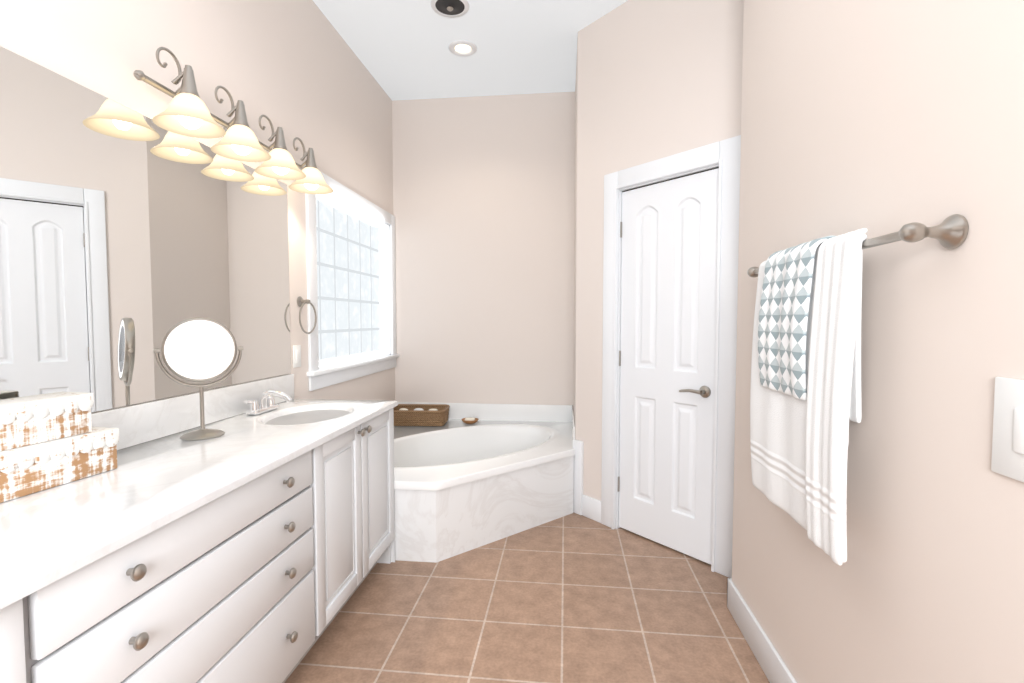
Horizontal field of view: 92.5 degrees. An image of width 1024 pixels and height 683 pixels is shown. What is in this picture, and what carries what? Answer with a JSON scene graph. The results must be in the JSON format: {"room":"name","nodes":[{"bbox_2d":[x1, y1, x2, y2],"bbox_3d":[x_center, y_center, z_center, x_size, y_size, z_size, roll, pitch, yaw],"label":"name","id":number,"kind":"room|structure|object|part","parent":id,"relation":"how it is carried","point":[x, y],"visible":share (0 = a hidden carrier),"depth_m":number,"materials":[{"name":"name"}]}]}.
{"room":"bathroom","nodes":[
{"label":"bathroom","id":0,"kind":"room"},
{"bbox_2d":[0,0,394,412],"bbox_3d":[-1.389,-0.328,1.279,0.200,3.040,6.070,0,3,6],"label":"wall","id":1,"kind":"structure","parent":0,"point":[293,69],"depth_m":2.29,"materials":[{"name":"beige paint"}]},
{"bbox_2d":[0,46,290,412],"bbox_3d":[-1.332,-0.241,0.835,0.005,0.965,3.393,0,3,6],"label":"mirror","id":2,"kind":"object","parent":1,"relation":"attached to","point":[130,239],"visible":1,"depth_m":1.55,"materials":[{"name":"clear glass"}]},
{"bbox_2d":[133,47,333,194],"bbox_3d":[-1.072,-0.878,2.121,0.240,0.244,1.180,0,3,6],"label":"sconce","id":3,"kind":"object","parent":1,"relation":"attached to","point":[186,112],"visible":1,"depth_m":1.92,"materials":[{"name":"white glass"}]},
{"bbox_3d":[-1.144,-0.870,1.689,0.060,0.045,0.024,0,3,6],"label":"arm","id":4,"kind":"part","parent":3,"relation":"part of"},
{"bbox_3d":[-1.106,-0.789,1.682,0.212,0.106,0.212,0,3,6],"label":"lamp shade","id":5,"kind":"part","parent":3,"relation":"part of","materials":[{"name":"white glass"}]},
{"bbox_3d":[-1.106,-0.790,1.682,0.056,0.102,0.056,0,3,6],"label":"bulb","id":6,"kind":"part","parent":3,"relation":"part of","materials":[{"name":"white glass"}]},
{"bbox_3d":[-1.115,-0.882,1.957,0.060,0.045,0.024,0,3,6],"label":"arm","id":7,"kind":"part","parent":3,"relation":"part of"},
{"bbox_3d":[-1.077,-0.801,1.951,0.212,0.106,0.212,0,3,6],"label":"lamp shade","id":8,"kind":"part","parent":3,"relation":"part of","materials":[{"name":"white glass"}]},
{"bbox_3d":[-1.077,-0.802,1.950,0.056,0.102,0.056,0,3,6],"label":"bulb","id":9,"kind":"part","parent":3,"relation":"part of","materials":[{"name":"white glass"}]},
{"bbox_3d":[-1.085,-0.894,2.225,0.060,0.045,0.024,0,3,6],"label":"arm","id":10,"kind":"part","parent":3,"relation":"part of"},
{"bbox_3d":[-1.048,-0.814,2.219,0.212,0.106,0.212,0,3,6],"label":"lamp shade","id":11,"kind":"part","parent":3,"relation":"part of","materials":[{"name":"white glass"}]},
{"bbox_3d":[-1.048,-0.815,2.219,0.056,0.102,0.056,0,3,6],"label":"bulb","id":12,"kind":"part","parent":3,"relation":"part of","materials":[{"name":"white glass"}]},
{"bbox_3d":[-1.056,-0.907,2.493,0.060,0.045,0.024,0,3,6],"label":"arm","id":13,"kind":"part","parent":3,"relation":"part of"},
{"bbox_3d":[-1.019,-0.826,2.487,0.212,0.106,0.212,0,3,6],"label":"lamp shade","id":14,"kind":"part","parent":3,"relation":"part of","materials":[{"name":"white glass"}]},
{"bbox_3d":[-1.019,-0.827,2.487,0.056,0.102,0.056,0,3,6],"label":"bulb","id":15,"kind":"part","parent":3,"relation":"part of","materials":[{"name":"white glass"}]},
{"bbox_2d":[293,345,300,367],"bbox_3d":[-1.143,0.078,2.606,0.006,0.117,0.072,0,3,6],"label":"light switch","id":16,"kind":"object","parent":1,"relation":"attached to","point":[295,348],"visible":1,"depth_m":2.58,"materials":[{"name":"white plastic"}]},
{"bbox_2d":[296,350,299,362],"bbox_3d":[-1.139,0.078,2.605,0.005,0.068,0.034,0,3,6],"label":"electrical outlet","id":17,"kind":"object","parent":16,"relation":"attached to","point":[297,356],"depth_m":2.60,"materials":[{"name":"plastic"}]},
{"bbox_2d":[297,296,316,333],"bbox_3d":[-1.112,-0.141,2.632,0.059,0.202,0.175,0,3,6],"label":"towel ring","id":18,"kind":"object","parent":1,"relation":"attached to","point":[301,302],"visible":1,"depth_m":2.62,"materials":[{"name":"silver metal"}]},
{"bbox_3d":[-1.112,-0.214,2.628,0.059,0.056,0.056,0,3,6],"label":"post","id":19,"kind":"part","parent":18,"relation":"part of","materials":[{"name":"silver metal"}]},
{"bbox_2d":[305,171,396,390],"bbox_3d":[-1.049,-0.379,3.389,0.019,1.250,1.390,0,3,6],"label":"window frame","id":20,"kind":"structure","parent":1,"relation":"in","point":[346,194],"depth_m":2.98,"materials":[{"name":"white paint"}]},
{"bbox_2d":[307,354,398,376],"bbox_3d":[-1.078,0.149,3.417,0.120,0.026,1.420,0,3,6],"label":"window sill","id":21,"kind":"structure","parent":1,"relation":"attached to","point":[339,367],"depth_m":3.15,"materials":[{"name":"white paint"}]},
{"bbox_2d":[316,193,390,368],"bbox_3d":[-1.131,-0.390,3.398,0.145,1.060,1.220,0,3,6],"label":"window","id":22,"kind":"structure","parent":1,"relation":"in","point":[327,275],"depth_m":3.44,"materials":[{"name":"white glass"}]},
{"bbox_2d":[316,200,379,359],"bbox_3d":[-1.164,-0.390,3.401,0.058,1.060,1.220,0,3,6],"label":"window grille","id":23,"kind":"object","parent":22,"relation":"attached to","point":[335,299],"visible":0.07,"depth_m":3.34,"materials":[{"name":"white wood"}]},
{"bbox_2d":[313,0,627,100],"bbox_3d":[0.078,-1.889,1.049,3.250,0.100,6.070,0,3,6],"label":"ceiling","id":24,"kind":"structure","parent":0,"point":[400,50],"depth_m":3.17,"materials":[{"name":"white paint"}]},
{"bbox_2d":[431,0,468,17],"bbox_3d":[-0.353,-1.903,2.795,0.220,0.030,0.220,0,3,6],"label":"ceiling vent","id":25,"kind":"object","parent":24,"relation":"in","point":[452,8],"visible":1,"depth_m":2.80,"materials":[{"name":"black metal"}]},
{"bbox_2d":[448,40,476,55],"bbox_3d":[-0.324,-1.930,3.237,0.190,0.016,0.190,0,3,6],"label":"recessed light","id":26,"kind":"object","parent":24,"relation":"in","point":[462,48],"visible":1,"depth_m":3.22,"materials":[{"name":"white paint"}]},
{"bbox_3d":[-0.324,-1.928,3.237,0.044,0.012,0.044,0,3,6],"label":"bulb","id":27,"kind":"part","parent":26,"relation":"part of","materials":[{"name":"white glass"}]},
{"bbox_2d":[392,91,574,404],"bbox_3d":[-0.167,-0.456,4.096,1.620,3.040,0.200,0,3,6],"label":"wall","id":28,"kind":"structure","parent":0,"point":[483,198],"depth_m":3.99,"materials":[{"name":"beige paint"}]},
{"bbox_2d":[285,512,769,682],"bbox_3d":[0.078,1.237,1.191,3.250,0.080,6.070,0,3,6],"label":"floor","id":29,"kind":"structure","parent":0,"point":[573,597],"depth_m":2.04,"materials":[{"name":"tile"}]},
{"bbox_2d":[0,374,397,682],"bbox_3d":[-1.044,0.728,0.848,0.582,0.968,3.394,0,3,6],"label":"bathroom vanity","id":30,"kind":"object","parent":29,"relation":"on","point":[244,548],"visible":0.96,"depth_m":1.29,"materials":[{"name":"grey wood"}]},
{"bbox_2d":[0,392,118,502],"bbox_3d":[-1.181,0.249,1.199,0.133,0.214,0.343,1,3,12],"label":"decorative boxes","id":31,"kind":"object","parent":30,"relation":"on","point":[49,440],"visible":1,"depth_m":1.20,"materials":[{"name":"brown wood"}]},
{"bbox_3d":[-1.189,0.157,1.173,0.110,0.031,0.280,1,3,12],"label":"lid","id":32,"kind":"part","parent":31,"relation":"part of","materials":[{"name":"white wood"}]},
{"bbox_3d":[-1.181,0.261,1.200,0.130,0.033,0.340,1,3,12],"label":"lid","id":33,"kind":"part","parent":31,"relation":"part of","materials":[{"name":"white wood"}]},
{"bbox_3d":[-0.751,0.461,0.979,0.030,0.033,0.033,0,3,6],"label":"knob","id":34,"kind":"part","parent":30,"relation":"part of","materials":[{"name":"silver metal"}]},
{"bbox_3d":[-0.751,0.602,0.985,0.030,0.033,0.033,0,3,6],"label":"knob","id":35,"kind":"part","parent":30,"relation":"part of","materials":[{"name":"silver metal"}]},
{"bbox_2d":[153,318,242,440],"bbox_3d":[-1.091,0.125,1.720,0.211,0.417,0.180,0,3,6],"label":"makeup mirror","id":36,"kind":"object","parent":30,"relation":"on","point":[198,349],"visible":1,"depth_m":1.71,"materials":[{"name":"silver metal"}]},
{"bbox_3d":[-1.091,0.029,1.716,0.168,0.168,0.024,43,-23,-25],"label":"glass","id":37,"kind":"part","parent":36,"relation":"part of","materials":[{"name":"white mirror"}]},
{"bbox_2d":[244,389,291,414],"bbox_3d":[-1.053,0.263,2.171,0.164,0.102,0.252,0,3,6],"label":"faucet","id":38,"kind":"object","parent":30,"relation":"on","point":[266,402],"visible":1,"depth_m":2.16,"materials":[{"name":"silver metal"}]},
{"bbox_3d":[-1.114,0.257,2.084,0.022,0.025,0.068,0,3,6],"label":"handle lever","id":39,"kind":"part","parent":38,"relation":"part of","materials":[{"name":"silver metal"}]},
{"bbox_3d":[-1.048,0.253,2.170,0.154,0.082,0.033,0,3,6],"label":"spout","id":40,"kind":"part","parent":38,"relation":"part of","materials":[{"name":"silver metal"}]},
{"bbox_3d":[-1.094,0.249,2.267,0.022,0.025,0.068,0,3,6],"label":"handle lever","id":41,"kind":"part","parent":38,"relation":"part of","materials":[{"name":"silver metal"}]},
{"bbox_3d":[-0.692,0.436,1.520,0.030,0.033,0.033,0,3,6],"label":"knob","id":42,"kind":"part","parent":30,"relation":"part of","materials":[{"name":"silver metal"}]},
{"bbox_3d":[-0.692,0.578,1.526,0.030,0.033,0.033,0,3,6],"label":"knob","id":43,"kind":"part","parent":30,"relation":"part of","materials":[{"name":"silver metal"}]},
{"bbox_3d":[-0.692,0.725,1.533,0.030,0.033,0.033,0,3,6],"label":"knob","id":44,"kind":"part","parent":30,"relation":"part of","materials":[{"name":"silver metal"}]},
{"bbox_3d":[-0.692,0.929,1.542,0.030,0.033,0.033,0,3,6],"label":"knob","id":45,"kind":"part","parent":30,"relation":"part of","materials":[{"name":"silver metal"}]},
{"bbox_3d":[-0.633,0.384,2.062,0.030,0.033,0.033,0,3,6],"label":"knob","id":46,"kind":"part","parent":30,"relation":"part of","materials":[{"name":"silver metal"}]},
{"bbox_3d":[-0.625,0.381,2.129,0.030,0.033,0.033,0,3,6],"label":"knob","id":47,"kind":"part","parent":30,"relation":"part of","materials":[{"name":"silver metal"}]},
{"bbox_2d":[394,402,574,562],"bbox_3d":[-0.328,0.825,3.278,1.484,0.555,1.571,0,3,6],"label":"bathtub","id":48,"kind":"object","parent":29,"relation":"on","point":[494,472],"visible":0.71,"depth_m":2.91,"materials":[{"name":"white plastic"}]},
{"bbox_2d":[393,404,449,425],"bbox_3d":[-0.749,0.590,3.924,0.469,0.124,0.290,0,3,2],"label":"basket","id":49,"kind":"object","parent":48,"relation":"in","point":[421,414],"visible":0.81,"depth_m":3.79,"materials":[{"name":"wicker"}]},
{"bbox_2d":[461,417,478,423],"bbox_3d":[-0.336,0.632,3.927,0.140,0.039,0.140,0,3,6],"label":"soap dish","id":50,"kind":"object","parent":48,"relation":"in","point":[469,420],"visible":1,"depth_m":3.90,"materials":[{"name":"brown wood"}]},
{"bbox_2d":[573,439,583,514],"bbox_3d":[0.423,0.871,3.147,0.022,0.475,0.079,-2,3,-39],"label":"end post","id":51,"kind":"object","parent":29,"relation":"on","point":[578,446],"visible":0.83,"depth_m":3.13,"materials":[{"name":"white paint"}]},
{"bbox_2d":[573,36,577,420],"bbox_3d":[0.517,-0.430,3.516,0.130,3.040,0.805,0,3,6],"label":"wall","id":52,"kind":"structure","parent":0,"point":[575,229],"depth_m":3.46,"materials":[{"name":"beige paint"}]},
{"bbox_2d":[575,0,743,500],"bbox_3d":[0.914,-0.388,2.593,0.120,3.040,1.460,-2,3,-39],"label":"wall","id":53,"kind":"structure","parent":0,"point":[658,79],"depth_m":2.75,"materials":[{"name":"beige paint"}]},
{"bbox_2d":[582,494,600,522],"bbox_3d":[0.501,1.045,3.064,0.014,0.135,0.161,-2,3,-39],"label":"baseboard","id":54,"kind":"structure","parent":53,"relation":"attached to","point":[591,507],"depth_m":3.06,"materials":[{"name":"white paint"}]},
{"bbox_2d":[618,168,718,563],"bbox_3d":[0.833,0.131,2.664,0.045,1.972,0.598,-2,3,-39],"label":"door","id":55,"kind":"structure","parent":53,"relation":"in","point":[669,280],"depth_m":2.63,"materials":[{"name":"white paint"}]},
{"bbox_3d":[0.635,0.099,2.882,0.012,1.590,0.008,-2,3,-38],"label":"door hinge","id":56,"kind":"part","parent":55,"relation":"part of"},
{"bbox_2d":[699,386,710,397],"bbox_3d":[0.959,0.254,2.460,0.040,0.062,0.062,-2,3,-39],"label":"rose","id":57,"kind":"object","parent":55,"relation":"attached to","point":[705,391],"visible":0.96,"depth_m":2.45,"materials":[{"name":"silver metal"}]},
{"bbox_2d":[679,389,700,393],"bbox_3d":[0.903,0.252,2.488,0.024,0.024,0.119,-2,3,-39],"label":"lever","id":58,"kind":"object","parent":57,"relation":"attached to","point":[691,391],"visible":1,"depth_m":2.47,"materials":[{"name":"silver metal"}]},
{"bbox_2d":[601,135,740,577],"bbox_3d":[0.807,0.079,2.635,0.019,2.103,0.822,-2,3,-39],"label":"door frame","id":59,"kind":"structure","parent":53,"relation":"in","point":[728,151],"depth_m":2.38,"materials":[{"name":"white paint"}]},
{"bbox_2d":[611,158,721,571],"bbox_3d":[0.798,0.123,2.629,0.008,2.016,0.648,-2,3,-39],"label":"bead","id":60,"kind":"object","parent":59,"relation":"attached to","point":[719,161],"visible":1,"depth_m":2.42,"materials":[{"name":"white paint"}]},
{"bbox_3d":[0.842,0.133,2.665,0.031,1.992,0.604,-2,3,-39],"label":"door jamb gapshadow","id":61,"kind":"part","parent":59,"relation":"part of","materials":[{"name":"white wood"}]},
{"bbox_2d":[732,0,1023,682],"bbox_3d":[0.982,-0.281,0.243,0.462,3.040,4.520,0,3,6],"label":"wall","id":62,"kind":"structure","parent":0,"point":[876,118],"depth_m":1.05,"materials":[{"name":"beige paint"}]},
{"bbox_2d":[727,579,796,682],"bbox_3d":[0.727,1.179,0.159,0.014,0.130,3.966,0,3,6],"label":"baseboard","id":63,"kind":"structure","parent":62,"relation":"attached to","point":[775,669],"depth_m":1.79,"materials":[{"name":"white paint"}]},
{"bbox_2d":[747,214,968,565],"bbox_3d":[0.795,0.111,1.316,0.137,0.753,0.839,0,3,6],"label":"towel rail","id":64,"kind":"object","parent":62,"relation":"attached to","point":[805,398],"visible":1,"depth_m":1.19,"materials":[{"name":"white fabric"}]},
{"bbox_3d":[0.859,-0.239,1.683,0.093,0.064,0.064,0,3,6],"label":"post","id":65,"kind":"part","parent":64,"relation":"part of","materials":[{"name":"silver metal"}]},
{"bbox_2d":[750,232,867,562],"bbox_3d":[0.793,0.118,1.329,0.100,0.736,0.532,0,3,6],"label":"towel","id":66,"kind":"object","parent":64,"relation":"hanging from","point":[802,404],"depth_m":1.21,"materials":[{"name":"white fabric"}]},
{"bbox_3d":[0.775,-0.204,0.913,0.093,0.064,0.064,0,3,6],"label":"post","id":67,"kind":"part","parent":64,"relation":"part of","materials":[{"name":"silver metal"}]},
{"bbox_2d":[991,377,1023,481],"bbox_3d":[0.803,0.139,0.789,0.006,0.159,0.059,0,3,6],"label":"light switch","id":68,"kind":"object","parent":62,"relation":"attached to","point":[1007,460],"visible":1,"depth_m":0.79,"materials":[{"name":"white plastic"}]},
{"bbox_2d":[1013,408,1023,454],"bbox_3d":[0.795,0.141,0.761,0.005,0.070,0.034,0,3,6],"label":"switch rocker","id":69,"kind":"object","parent":68,"relation":"attached to","point":[1018,438],"depth_m":0.77,"materials":[{"name":"white plastic"}]}
]}

